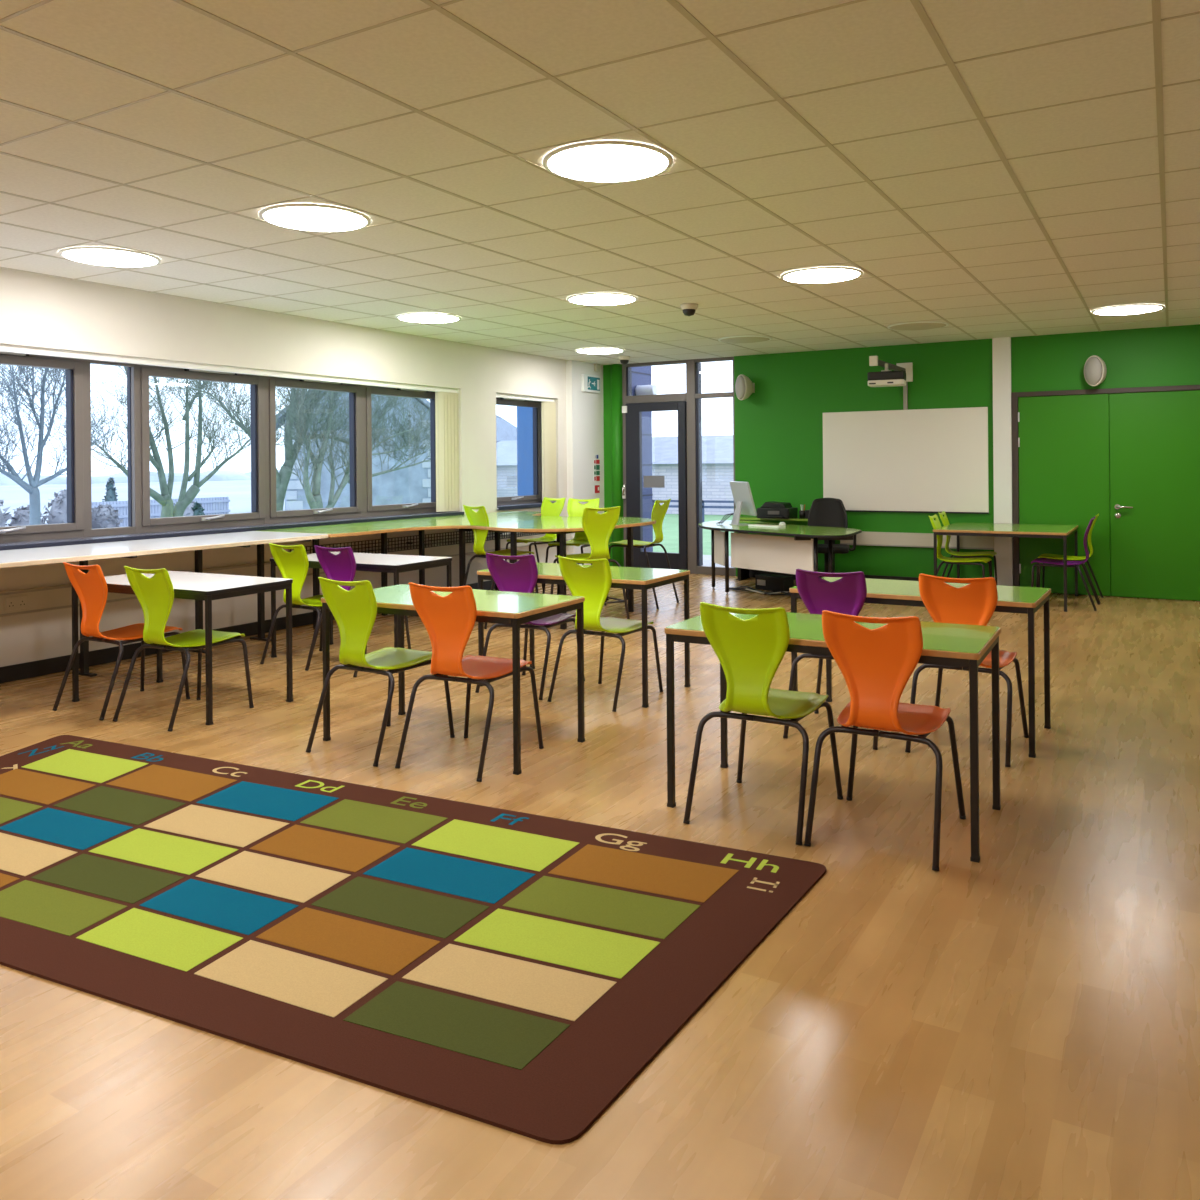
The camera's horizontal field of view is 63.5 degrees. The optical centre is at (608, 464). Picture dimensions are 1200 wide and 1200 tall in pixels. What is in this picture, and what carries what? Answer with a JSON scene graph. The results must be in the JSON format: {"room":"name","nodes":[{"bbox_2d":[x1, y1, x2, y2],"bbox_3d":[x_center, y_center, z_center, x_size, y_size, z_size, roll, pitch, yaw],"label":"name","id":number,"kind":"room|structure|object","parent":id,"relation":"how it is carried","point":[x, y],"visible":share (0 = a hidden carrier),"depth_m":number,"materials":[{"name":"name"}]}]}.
{"room":"classroom","nodes":[
{"label":"classroom","id":0,"kind":"room"},
{"bbox_2d":[0,268,567,666],"bbox_3d":[-4.344,0.073,6.073,0.300,2.730,16.525,0,0,30],"label":"wall","id":1,"kind":"structure","parent":0,"point":[37,310],"depth_m":8.02,"materials":[{"name":"beige paint"}]},
{"bbox_2d":[0,354,435,542],"bbox_3d":[-3.125,-0.140,8.345,0.144,1.335,5.280,0,0,30],"label":"window","id":2,"kind":"structure","parent":1,"relation":"in","point":[256,384],"depth_m":7.65,"materials":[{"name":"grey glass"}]},
{"bbox_2d":[0,352,83,534],"bbox_3d":[-4.135,-0.155,6.596,0.129,1.273,1.142,0,0,30],"label":"window","id":3,"kind":"structure","parent":2,"relation":"attached to","point":[74,455],"depth_m":7.03,"materials":[{"name":"grey metal"}]},
{"bbox_2d":[184,369,236,374],"bbox_3d":[-3.286,-0.779,8.026,0.032,0.041,0.484,0,0,30],"label":"vent","id":4,"kind":"object","parent":2,"relation":"attached to","point":[186,371],"depth_m":7.95,"materials":[{"name":"grey plastic"}]},
{"bbox_2d":[0,344,458,511],"bbox_3d":[-2.959,-0.149,8.267,0.072,1.319,5.274,0,0,30],"label":"vertical blind","id":5,"kind":"object","parent":2,"relation":"attached to","point":[446,399],"visible":1,"depth_m":10.28,"materials":[{"name":"white paint"}]},
{"bbox_2d":[269,379,361,517],"bbox_3d":[-2.714,-0.168,9.037,0.129,1.273,1.111,0,0,30],"label":"window","id":6,"kind":"structure","parent":2,"relation":"attached to","point":[354,392],"depth_m":9.18,"materials":[{"name":"grey metal"}]},
{"bbox_2d":[366,387,435,511],"bbox_3d":[-2.112,-0.173,10.071,0.129,1.273,1.117,0,0,30],"label":"window","id":7,"kind":"structure","parent":2,"relation":"attached to","point":[409,393],"depth_m":9.97,"materials":[{"name":"grey metal"}]},
{"bbox_2d":[0,511,463,550],"bbox_3d":[-3.015,0.543,8.284,0.304,0.040,5.280,0,0,30],"label":"sill","id":8,"kind":"structure","parent":1,"relation":"attached to","point":[192,532],"depth_m":7.72,"materials":[{"name":"silver metal"}]},
{"bbox_2d":[0,580,494,683],"bbox_3d":[-4.432,1.386,5.590,0.014,0.105,15.590,0,0,30],"label":"baseboard","id":9,"kind":"structure","parent":1,"relation":"attached to","point":[26,670],"depth_m":7.00,"materials":[{"name":"black"}]},
{"bbox_2d":[0,533,570,616],"bbox_3d":[-2.805,0.904,8.343,0.064,0.160,9.190,0,0,30],"label":"trunking","id":10,"kind":"object","parent":1,"relation":"attached to","point":[48,598],"visible":0.23,"depth_m":7.76,"materials":[{"name":"beige plastic"}]},
{"bbox_2d":[5,595,27,610],"bbox_3d":[-3.902,0.912,6.390,0.012,0.087,0.146,0,0,30],"label":"double socket","id":11,"kind":"object","parent":10,"relation":"attached to","point":[17,602],"visible":1,"depth_m":6.38,"materials":[{"name":"beige plastic"}]},
{"bbox_2d":[290,531,538,553],"bbox_3d":[-1.635,0.779,10.344,0.073,0.137,4.534,0,0,30],"label":"grille","id":12,"kind":"object","parent":1,"relation":"attached to","point":[467,533],"visible":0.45,"depth_m":9.69,"materials":[{"name":"black metal"}]},
{"bbox_2d":[496,397,542,504],"bbox_3d":[-1.151,-0.168,11.726,0.134,1.315,1.290,0,0,30],"label":"window","id":13,"kind":"structure","parent":1,"relation":"in","point":[537,427],"depth_m":12.17,"materials":[{"name":"grey metal"}]},
{"bbox_2d":[496,393,556,500],"bbox_3d":[-1.000,-0.183,11.642,0.072,1.284,1.259,0,0,30],"label":"vertical blind","id":14,"kind":"object","parent":13,"relation":"attached to","point":[548,406],"visible":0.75,"depth_m":12.03,"materials":[{"name":"fabric"}]},
{"bbox_2d":[517,406,532,495],"bbox_3d":[-0.935,-0.092,12.716,0.490,3.400,0.200,0,0,30],"label":"facade fin","id":15,"kind":"object","parent":1,"relation":"attached to","point":[524,414],"visible":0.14,"depth_m":12.69,"materials":[{"name":"blue"}]},
{"bbox_2d":[566,360,603,564],"bbox_3d":[-0.290,0.037,12.649,0.090,2.730,0.780,0,0,30],"label":"wall","id":16,"kind":"structure","parent":0,"point":[584,410],"depth_m":12.50,"materials":[{"name":"white paint"}]},
{"bbox_2d":[582,374,600,392],"bbox_3d":[-0.220,-1.056,12.654,0.043,0.225,0.420,0,0,30],"label":"exit sign","id":17,"kind":"object","parent":16,"relation":"attached to","point":[590,383],"visible":1,"depth_m":12.62,"materials":[{"name":"white"}]},
{"bbox_2d":[0,574,1199,1199],"bbox_3d":[-0.338,1.463,3.632,9.660,0.120,16.725,0,0,30],"label":"floor","id":18,"kind":"structure","parent":0,"point":[1022,1021],"depth_m":2.78,"materials":[{"name":"brown wood"}]},
{"bbox_2d":[52,562,189,720],"bbox_3d":[-2.883,0.996,5.750,0.475,0.868,0.578,0,0,30],"label":"chair","id":19,"kind":"object","parent":18,"relation":"on","point":[91,589],"visible":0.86,"depth_m":5.61,"materials":[{"name":"orange plastic"}]},
{"bbox_2d":[0,531,327,676],"bbox_3d":[-3.653,0.996,6.008,0.935,0.872,4.300,0,0,30],"label":"window bench","id":20,"kind":"object","parent":18,"relation":"on","point":[82,553],"visible":0.77,"depth_m":6.66,"materials":[{"name":"white laminate"}]},
{"bbox_2d":[0,531,326,563],"bbox_3d":[-3.657,0.561,6.008,0.927,0.002,4.292,0,0,30],"label":"countertop","id":21,"kind":"structure","parent":20,"relation":"on","point":[42,553],"depth_m":6.65,"materials":[{"name":"white laminate"}]},
{"bbox_2d":[70,571,292,725],"bbox_3d":[-2.559,1.057,5.816,1.218,0.732,0.619,0,0,28],"label":"table","id":22,"kind":"object","parent":18,"relation":"on","point":[207,587],"visible":0.7,"depth_m":5.70,"materials":[{"name":"white laminate"}]},
{"bbox_2d":[113,566,253,731],"bbox_3d":[-2.409,0.992,5.509,0.475,0.868,0.578,0,0,28],"label":"chair","id":23,"kind":"object","parent":18,"relation":"on","point":[155,594],"visible":0.98,"depth_m":5.37,"materials":[{"name":"green plastic"}]},
{"bbox_2d":[260,543,323,669],"bbox_3d":[-2.137,0.989,7.030,0.475,0.868,0.578,0,0,30],"label":"chair","id":24,"kind":"object","parent":18,"relation":"on","point":[294,565],"visible":0.7,"depth_m":6.87,"materials":[{"name":"green plastic"}]},
{"bbox_2d":[308,545,410,676],"bbox_3d":[-1.745,0.986,6.804,0.475,0.868,0.578,0,0,30],"label":"chair","id":25,"kind":"object","parent":18,"relation":"on","point":[341,566],"visible":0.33,"depth_m":6.65,"materials":[{"name":"purple plastic"}]},
{"bbox_2d":[270,551,451,657],"bbox_3d":[-1.813,1.050,7.112,1.218,0.732,0.619,0,0,29],"label":"table","id":26,"kind":"object","parent":18,"relation":"on","point":[371,562],"visible":0.68,"depth_m":6.95,"materials":[{"name":"white laminate"}]},
{"bbox_2d":[306,577,454,766],"bbox_3d":[-1.140,0.981,4.878,0.475,0.868,0.578,0,0,31],"label":"chair","id":27,"kind":"object","parent":18,"relation":"on","point":[354,611],"visible":0.96,"depth_m":4.74,"materials":[{"name":"green plastic"}]},
{"bbox_2d":[0,735,825,1144],"bbox_3d":[-1.402,1.407,3.479,4.015,0.010,1.645,0,0,26],"label":"rug","id":28,"kind":"object","parent":18,"relation":"on","point":[509,970],"visible":1,"depth_m":2.97,"materials":[{"name":"multicoloured carpet"}]},
{"bbox_2d":[321,584,584,774],"bbox_3d":[-0.791,1.041,4.934,1.218,0.732,0.619,0,0,29],"label":"table","id":29,"kind":"object","parent":18,"relation":"on","point":[514,609],"visible":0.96,"depth_m":4.83,"materials":[{"name":"green laminate"}]},
{"bbox_2d":[259,511,655,628],"bbox_3d":[-0.984,0.972,9.031,2.507,0.872,3.590,0,0,30],"label":"table","id":30,"kind":"object","parent":18,"relation":"on","point":[514,522],"visible":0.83,"depth_m":8.74,"materials":[{"name":"green laminate"}]},
{"bbox_2d":[395,582,543,781],"bbox_3d":[-0.656,0.977,4.644,0.475,0.868,0.578,0,0,26],"label":"chair","id":31,"kind":"object","parent":18,"relation":"on","point":[449,620],"visible":0.98,"depth_m":4.49,"materials":[{"name":"orange plastic"}]},
{"bbox_2d":[463,505,537,628],"bbox_3d":[-0.987,0.884,8.667,0.602,1.058,0.497,0,0,-40],"label":"chair","id":32,"kind":"object","parent":18,"relation":"on","point":[480,517],"visible":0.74,"depth_m":8.58,"materials":[{"name":"green plastic"}]},
{"bbox_2d":[475,553,584,699],"bbox_3d":[-0.487,0.975,6.127,0.475,0.868,0.578,0,0,26],"label":"chair","id":33,"kind":"object","parent":18,"relation":"on","point":[521,575],"visible":0.58,"depth_m":5.96,"materials":[{"name":"purple plastic"}]},
{"bbox_2d":[505,497,565,589],"bbox_3d":[-0.747,0.882,10.252,0.602,1.058,0.497,0,0,-45],"label":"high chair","id":34,"kind":"object","parent":18,"relation":"on","point":[548,508],"visible":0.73,"depth_m":10.34,"materials":[{"name":"green plastic"}]},
{"bbox_2d":[542,498,608,599],"bbox_3d":[-0.335,0.879,9.827,0.497,1.058,0.602,0,0,21],"label":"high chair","id":35,"kind":"object","parent":18,"relation":"on","point":[574,508],"visible":0.59,"depth_m":10.00,"materials":[{"name":"green plastic"}]},
{"bbox_2d":[477,562,689,707],"bbox_3d":[-0.157,1.036,6.125,1.218,0.732,0.619,0,0,30],"label":"table","id":36,"kind":"object","parent":18,"relation":"on","point":[642,579],"visible":0.67,"depth_m":5.92,"materials":[{"name":"green laminate"}]},
{"bbox_2d":[550,506,629,618],"bbox_3d":[-0.168,0.877,8.225,0.497,1.058,0.602,0,0,-31],"label":"chair","id":37,"kind":"object","parent":18,"relation":"on","point":[598,528],"visible":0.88,"depth_m":8.07,"materials":[{"name":"green plastic"}]},
{"bbox_2d":[548,556,662,711],"bbox_3d":[-0.013,0.971,5.845,0.475,0.868,0.578,0,0,32],"label":"chair","id":38,"kind":"object","parent":18,"relation":"on","point":[593,582],"visible":0.93,"depth_m":5.70,"materials":[{"name":"green plastic"}]},
{"bbox_2d":[604,499,678,608],"bbox_3d":[0.334,0.873,9.703,0.602,1.058,0.497,0,0,28],"label":"chair","id":39,"kind":"object","parent":18,"relation":"on","point":[659,511],"visible":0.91,"depth_m":9.64,"materials":[{"name":"green plastic"}]},
{"bbox_2d":[683,602,842,844],"bbox_3d":[0.633,0.965,3.903,0.475,0.868,0.578,0,0,29],"label":"chair","id":40,"kind":"object","parent":18,"relation":"on","point":[750,652],"visible":1,"depth_m":3.75,"materials":[{"name":"green plastic"}]},
{"bbox_2d":[755,574,793,591],"bbox_3d":[1.833,1.303,10.683,0.183,0.160,0.400,0,0,-40],"label":"case","id":41,"kind":"object","parent":18,"relation":"on","point":[770,582],"visible":0.84,"depth_m":10.59,"materials":[{"name":"black plastic"}]},
{"bbox_2d":[698,520,861,594],"bbox_3d":[1.703,1.022,10.248,1.068,0.726,2.587,0,0,-29],"label":"desk","id":42,"kind":"object","parent":18,"relation":"on","point":[780,554],"visible":0.84,"depth_m":9.87,"materials":[{"name":"green laminate"}]},
{"bbox_2d":[729,481,756,525],"bbox_3d":[1.460,0.424,10.645,0.190,0.475,0.470,0,0,-17],"label":"monitor","id":43,"kind":"object","parent":42,"relation":"on","point":[741,491],"visible":1,"depth_m":10.60,"materials":[{"name":"silver metal"}]},
{"bbox_2d":[736,516,834,579],"bbox_3d":[2.096,1.004,11.467,1.170,0.755,0.360,0,0,30],"label":"desk","id":44,"kind":"object","parent":18,"relation":"on","point":[742,573],"visible":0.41,"depth_m":11.51,"materials":[{"name":"green laminate"}]},
{"bbox_2d":[757,501,797,518],"bbox_3d":[1.967,0.532,11.360,0.400,0.190,0.430,0,0,30],"label":"printer","id":45,"kind":"object","parent":44,"relation":"on","point":[770,510],"visible":0.99,"depth_m":11.26,"materials":[{"name":"black plastic"}]},
{"bbox_2d":[783,569,877,749],"bbox_3d":[1.229,0.960,5.070,0.475,0.868,0.578,0,0,28],"label":"chair","id":46,"kind":"object","parent":18,"relation":"on","point":[847,594],"visible":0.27,"depth_m":4.90,"materials":[{"name":"purple plastic"}]},
{"bbox_2d":[808,498,855,572],"bbox_3d":[2.409,0.876,10.667,0.632,1.002,0.653,0,0,15],"label":"office chair","id":47,"kind":"object","parent":18,"relation":"on","point":[824,512],"visible":0.46,"depth_m":10.91,"materials":[{"name":"fabric"}]},
{"bbox_2d":[664,612,1000,862],"bbox_3d":[0.909,1.026,3.933,1.218,0.732,0.619,0,0,29],"label":"table","id":48,"kind":"object","parent":18,"relation":"on","point":[946,644],"visible":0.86,"depth_m":3.87,"materials":[{"name":"green laminate"}]},
{"bbox_2d":[804,610,965,870],"bbox_3d":[1.057,0.962,3.670,0.475,0.868,0.578,0,0,29],"label":"chair","id":49,"kind":"object","parent":18,"relation":"on","point":[876,665],"visible":1,"depth_m":3.52,"materials":[{"name":"orange plastic"}]},
{"bbox_2d":[789,577,1050,757],"bbox_3d":[1.649,1.020,5.132,1.218,0.732,0.619,0,0,31],"label":"table","id":50,"kind":"object","parent":18,"relation":"on","point":[1011,599],"visible":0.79,"depth_m":4.96,"materials":[{"name":"green laminate"}]},
{"bbox_2d":[929,514,991,577],"bbox_3d":[3.507,0.940,9.685,0.578,0.868,0.475,0,0,30],"label":"chair","id":51,"kind":"object","parent":18,"relation":"on","point":[935,523],"visible":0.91,"depth_m":9.68,"materials":[{"name":"green plastic"}]},
{"bbox_2d":[905,574,1028,766],"bbox_3d":[1.780,0.955,4.790,0.475,0.868,0.578,0,0,32],"label":"chair","id":52,"kind":"object","parent":18,"relation":"on","point":[974,603],"visible":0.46,"depth_m":4.63,"materials":[{"name":"orange plastic"}]},
{"bbox_2d":[938,511,997,584],"bbox_3d":[3.816,0.938,10.315,0.578,0.868,0.475,0,0,28],"label":"chair","id":53,"kind":"object","parent":18,"relation":"on","point":[944,519],"visible":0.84,"depth_m":10.33,"materials":[{"name":"green plastic"}]},
{"bbox_2d":[933,522,1077,611],"bbox_3d":[4.038,0.999,9.798,1.210,0.732,1.230,0,0,30],"label":"table","id":54,"kind":"object","parent":18,"relation":"on","point":[958,529],"visible":0.85,"depth_m":9.50,"materials":[{"name":"green laminate"}]},
{"bbox_2d":[1031,516,1099,610],"bbox_3d":[4.407,0.932,9.346,0.578,0.868,0.475,0,0,30],"label":"chair","id":55,"kind":"object","parent":18,"relation":"on","point":[1050,562],"visible":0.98,"depth_m":9.30,"materials":[{"name":"purple plastic"}]},
{"bbox_2d":[1037,513,1103,601],"bbox_3d":[4.674,0.930,9.804,0.578,0.868,0.475,0,0,30],"label":"chair","id":56,"kind":"object","parent":18,"relation":"on","point":[1053,556],"visible":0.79,"depth_m":9.80,"materials":[{"name":"green plastic"}]},
{"bbox_2d":[0,0,1199,364],"bbox_3d":[-0.362,-1.387,3.632,9.660,0.120,16.725,0,0,30],"label":"ceiling","id":57,"kind":"structure","parent":0,"point":[427,59],"depth_m":4.20,"materials":[{"name":"tile"}]},
{"bbox_2d":[59,246,160,266],"bbox_3d":[-3.112,-1.289,6.063,0.570,0.024,0.570,0,0,30],"label":"recessed light","id":58,"kind":"object","parent":57,"relation":"in","point":[102,256],"visible":1,"depth_m":5.98,"materials":[{"name":"white"}]},
{"bbox_2d":[259,203,370,231],"bbox_3d":[-1.556,-1.302,5.158,0.570,0.024,0.570,0,0,30],"label":"recessed light","id":59,"kind":"object","parent":57,"relation":"in","point":[297,216],"visible":1,"depth_m":5.09,"materials":[{"name":"white"}]},
{"bbox_2d":[396,313,460,322],"bbox_3d":[-1.603,-1.302,8.656,0.570,0.024,0.570,0,0,30],"label":"recessed light","id":60,"kind":"object","parent":57,"relation":"in","point":[409,317],"visible":1,"depth_m":8.56,"materials":[{"name":"white"}]},
{"bbox_2d":[0,0,1199,362],"bbox_3d":[-0.306,-1.326,3.628,9.160,0.004,16.375,0,0,30],"label":"grid","id":61,"kind":"object","parent":57,"relation":"attached to","point":[1156,5],"visible":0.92,"depth_m":4.47,"materials":[{"name":"beige metal"}]},
{"bbox_2d":[576,347,624,353],"bbox_3d":[-0.093,-1.315,11.248,0.570,0.024,0.570,0,0,30],"label":"recessed light","id":62,"kind":"object","parent":57,"relation":"in","point":[595,350],"visible":1,"depth_m":11.13,"materials":[{"name":"white"}]},
{"bbox_2d":[567,292,637,305],"bbox_3d":[-0.047,-1.316,7.750,0.570,0.024,0.570,0,0,30],"label":"recessed light","id":63,"kind":"object","parent":57,"relation":"in","point":[597,298],"visible":1,"depth_m":7.66,"materials":[{"name":"white"}]},
{"bbox_2d":[543,140,672,182],"bbox_3d":[-0.001,-1.316,4.252,0.570,0.024,0.570,0,0,30],"label":"recessed light","id":64,"kind":"object","parent":57,"relation":"in","point":[603,161],"visible":1,"depth_m":4.19,"materials":[{"name":"white"}]},
{"bbox_2d":[718,335,771,342],"bbox_3d":[1.462,-1.329,10.343,0.570,0.024,0.570,0,0,30],"label":"recessed light","id":65,"kind":"object","parent":57,"relation":"in","point":[749,338],"visible":1,"depth_m":10.23,"materials":[{"name":"white"}]},
{"bbox_2d":[720,337,769,342],"bbox_3d":[1.462,-1.328,10.343,0.524,0.022,0.524,0,0,30],"label":"diffuser","id":66,"kind":"object","parent":65,"relation":"attached to","point":[725,339],"depth_m":10.26,"materials":[{"name":"beige"}]},
{"bbox_2d":[781,267,862,282],"bbox_3d":[1.508,-1.329,6.845,0.570,0.024,0.570,0,0,30],"label":"recessed light","id":67,"kind":"object","parent":57,"relation":"in","point":[814,274],"visible":1,"depth_m":6.76,"materials":[{"name":"white"}]},
{"bbox_2d":[887,321,948,330],"bbox_3d":[3.018,-1.342,9.437,0.570,0.024,0.570,0,0,30],"label":"recessed light","id":68,"kind":"object","parent":57,"relation":"in","point":[921,325],"visible":1,"depth_m":9.34,"materials":[{"name":"white"}]},
{"bbox_2d":[890,323,945,329],"bbox_3d":[3.018,-1.341,9.437,0.524,0.022,0.524,0,0,30],"label":"diffuser","id":69,"kind":"object","parent":68,"relation":"attached to","point":[900,326],"depth_m":9.35,"materials":[{"name":"beige"}]},
{"bbox_2d":[1091,304,1164,314],"bbox_3d":[4.573,-1.356,8.532,0.570,0.024,0.570,0,0,30],"label":"recessed light","id":70,"kind":"object","parent":57,"relation":"in","point":[1132,308],"visible":1,"depth_m":8.43,"materials":[{"name":"white"}]},
{"bbox_2d":[611,364,622,566],"bbox_3d":[0.101,0.034,12.838,0.150,2.730,0.060,0,0,30],"label":"reveal","id":71,"kind":"structure","parent":0,"point":[616,441],"depth_m":12.81,"materials":[{"name":"green paint"}]},
{"bbox_2d":[603,324,1199,600],"bbox_3d":[3.901,0.001,10.746,9.070,2.730,0.150,0,0,30],"label":"wall","id":72,"kind":"structure","parent":0,"point":[779,427],"depth_m":11.05,"materials":[{"name":"green paint"}]},
{"bbox_2d":[622,401,687,569],"bbox_3d":[0.591,0.285,12.573,0.915,2.180,0.147,0,0,30],"label":"door","id":73,"kind":"structure","parent":72,"relation":"in","point":[632,492],"depth_m":12.65,"materials":[{"name":"black"}]},
{"bbox_2d":[643,476,664,487],"bbox_3d":[0.597,0.222,12.603,0.307,0.155,0.008,0,0,30],"label":"window sticker","id":74,"kind":"object","parent":73,"relation":"attached to","point":[648,481],"visible":1,"depth_m":12.60,"materials":[{"name":"grey"}]},
{"bbox_2d":[622,357,735,575],"bbox_3d":[0.920,0.027,12.488,1.608,2.730,0.120,0,0,30],"label":"screen frame","id":75,"kind":"object","parent":72,"relation":"attached to","point":[693,395],"visible":0.91,"depth_m":12.34,"materials":[{"name":"grey metal"}]},
{"bbox_2d":[735,374,754,399],"bbox_3d":[1.681,-0.940,11.821,0.245,0.316,0.204,0,0,-32],"label":"wall speaker","id":76,"kind":"object","parent":72,"relation":"attached to","point":[744,387],"visible":1,"depth_m":11.74,"materials":[{"name":"beige plastic"}]},
{"bbox_2d":[737,569,969,583],"bbox_3d":[2.895,1.325,11.244,2.990,0.100,0.014,0,0,30],"label":"baseboard","id":77,"kind":"structure","parent":72,"relation":"attached to","point":[752,573],"depth_m":11.16,"materials":[{"name":"black"}]},
{"bbox_2d":[869,356,912,381],"bbox_3d":[3.131,-1.045,10.598,0.234,0.225,0.904,0,0,36],"label":"mount","id":78,"kind":"object","parent":72,"relation":"attached to","point":[873,360],"visible":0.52,"depth_m":10.72,"materials":[{"name":"white"}]},
{"bbox_2d":[867,371,905,386],"bbox_3d":[2.995,-0.919,10.407,0.380,0.145,0.284,0,0,22],"label":"projector","id":79,"kind":"object","parent":78,"relation":"attached to","point":[884,378],"visible":1,"depth_m":10.29,"materials":[{"name":"white"}]},
{"bbox_2d":[823,407,988,513],"bbox_3d":[3.331,-0.039,10.971,1.839,1.160,0.033,0,0,30],"label":"whiteboard","id":80,"kind":"object","parent":72,"relation":"attached to","point":[915,460],"visible":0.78,"depth_m":10.93,"materials":[{"name":"white"}]},
{"bbox_2d":[840,531,993,549],"bbox_3d":[3.445,0.848,10.892,1.682,0.155,0.064,0,0,30],"label":"cable trunking","id":81,"kind":"object","parent":72,"relation":"attached to","point":[898,539],"depth_m":10.86,"materials":[{"name":"beige plastic"}]},
{"bbox_2d":[992,337,1012,585],"bbox_3d":[4.249,-0.002,10.431,0.182,2.730,0.045,0,0,30],"label":"pier","id":82,"kind":"object","parent":72,"relation":"attached to","point":[1001,347],"visible":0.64,"depth_m":10.41,"materials":[{"name":"white paint"}]},
{"bbox_2d":[1018,394,1110,595],"bbox_3d":[4.772,0.313,10.159,0.868,2.075,0.052,0,0,30],"label":"door","id":83,"kind":"structure","parent":72,"relation":"in","point":[1064,466],"depth_m":10.13,"materials":[{"name":"green wood"}]},
{"bbox_2d":[1084,355,1106,385],"bbox_3d":[4.996,-0.954,9.887,0.245,0.316,0.204,0,0,-36],"label":"wall speaker","id":84,"kind":"object","parent":72,"relation":"attached to","point":[1095,370],"visible":1,"depth_m":9.80,"materials":[{"name":"beige plastic"}]},
{"bbox_2d":[1011,385,1199,585],"bbox_3d":[5.155,0.288,9.925,1.882,2.135,0.050,0,0,30],"label":"door frame","id":85,"kind":"structure","parent":72,"relation":"attached to","point":[1014,395],"depth_m":10.35,"materials":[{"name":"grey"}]},
{"bbox_2d":[1109,390,1199,600],"bbox_3d":[5.520,0.306,9.692,0.883,2.075,0.107,0,0,30],"label":"door","id":86,"kind":"structure","parent":72,"relation":"in","point":[1155,436],"depth_m":9.71,"materials":[{"name":"green wood"}]},
{"label":"outside","id":87,"kind":"structure","parent":0,"visible":0},
{"bbox_2d":[0,480,284,526],"bbox_3d":[-33.783,2.019,60.175,105.030,0.150,190.000,0,0,30],"label":"field","id":88,"kind":"structure","parent":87,"point":[238,492],"depth_m":64.86,"materials":[{"name":"plant"}]},
{"bbox_2d":[6,505,45,525],"bbox_3d":[-14.095,1.417,23.480,0.890,0.883,0.962,0,0,30],"label":"shrub","id":89,"kind":"object","parent":88,"relation":"on","point":[21,517],"visible":0.31,"depth_m":23.23,"materials":[{"name":"plant"}]},
{"bbox_2d":[42,489,66,523],"bbox_3d":[-13.615,1.223,24.371,1.063,1.240,1.105,0,0,30],"label":"shrub","id":90,"kind":"object","parent":88,"relation":"on","point":[57,513],"visible":0.44,"depth_m":24.03,"materials":[{"name":"plant"}]},
{"bbox_2d":[0,364,126,524],"bbox_3d":[-9.269,-0.911,15.582,3.795,5.285,2.931,0,0,-36],"label":"bare tree","id":91,"kind":"object","parent":88,"relation":"on","point":[32,489],"visible":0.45,"depth_m":15.60,"materials":[{"name":"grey plant"}]},
{"bbox_2d":[92,504,122,528],"bbox_3d":[-13.103,1.425,25.152,0.850,0.807,0.851,0,0,30],"label":"shrub","id":92,"kind":"object","parent":88,"relation":"on","point":[103,516],"visible":0.83,"depth_m":24.96,"materials":[{"name":"plant"}]},
{"bbox_2d":[0,470,279,485],"bbox_3d":[-75.931,2.012,88.183,10.000,2.097,186.000,0,0,30],"label":"hedgerow","id":93,"kind":"object","parent":88,"relation":"on","point":[220,475],"visible":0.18,"depth_m":116.60,"materials":[{"name":"plant"}]},
{"bbox_2d":[91,497,229,526],"bbox_3d":[-13.431,1.402,28.538,0.090,0.730,5.400,0,0,30],"label":"fence","id":94,"kind":"object","parent":88,"relation":"on","point":[213,505],"visible":0.27,"depth_m":28.75,"materials":[{"name":"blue wood"}]},
{"bbox_2d":[49,366,284,517],"bbox_3d":[-9.089,-1.210,20.011,2.792,5.912,5.532,0,0,24],"label":"bare tree","id":95,"kind":"object","parent":88,"relation":"on","point":[185,498],"visible":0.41,"depth_m":20.23,"materials":[{"name":"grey plant"}]},
{"bbox_2d":[149,378,398,510],"bbox_3d":[-6.401,-0.953,18.927,2.988,5.348,5.935,0,0,45],"label":"bare tree","id":96,"kind":"object","parent":88,"relation":"on","point":[282,477],"visible":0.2,"depth_m":18.70,"materials":[{"name":"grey plant"}]},
{"bbox_2d":[243,387,430,508],"bbox_3d":[-4.787,-0.905,19.705,3.171,5.198,6.059,0,0,30],"label":"bare tree","id":97,"kind":"object","parent":88,"relation":"on","point":[314,499],"visible":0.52,"depth_m":18.63,"materials":[{"name":"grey plant"}]},
{"bbox_2d":[276,390,430,509],"bbox_3d":[-9.150,-0.980,34.877,5.540,5.420,8.500,0,0,-19],"label":"stone house","id":98,"kind":"structure","parent":88,"relation":"on","point":[412,484],"depth_m":31.38,"materials":[{"name":"stone"}]},
{"bbox_2d":[496,415,516,442],"bbox_3d":[-5.463,-0.453,52.934,5.100,4.300,7.400,0,0,30],"label":"brick house","id":99,"kind":"structure","parent":88,"relation":"on","point":[505,431],"depth_m":49.72,"materials":[{"name":"tile"}]},
{"bbox_2d":[496,435,733,514],"bbox_3d":[6.009,0.298,31.188,23.400,2.600,6.650,0,0,30],"label":"brick outbuilding","id":100,"kind":"structure","parent":88,"relation":"on","point":[717,450],"depth_m":30.29,"materials":[{"name":"brick"}]},
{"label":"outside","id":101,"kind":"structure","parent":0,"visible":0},
{"bbox_2d":[653,514,733,555],"bbox_3d":[19.265,1.458,30.087,47.000,0.150,48.625,0,0,30],"label":"lawn","id":102,"kind":"structure","parent":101,"point":[670,526],"depth_m":21.03,"materials":[{"name":"plant"}]},
{"bbox_2d":[631,366,652,551],"bbox_3d":[0.300,-0.203,13.354,0.324,3.600,0.715,0,0,30],"label":"pillar","id":103,"kind":"structure","parent":102,"relation":"on","point":[642,375],"depth_m":13.43,"materials":[{"name":"blue"}]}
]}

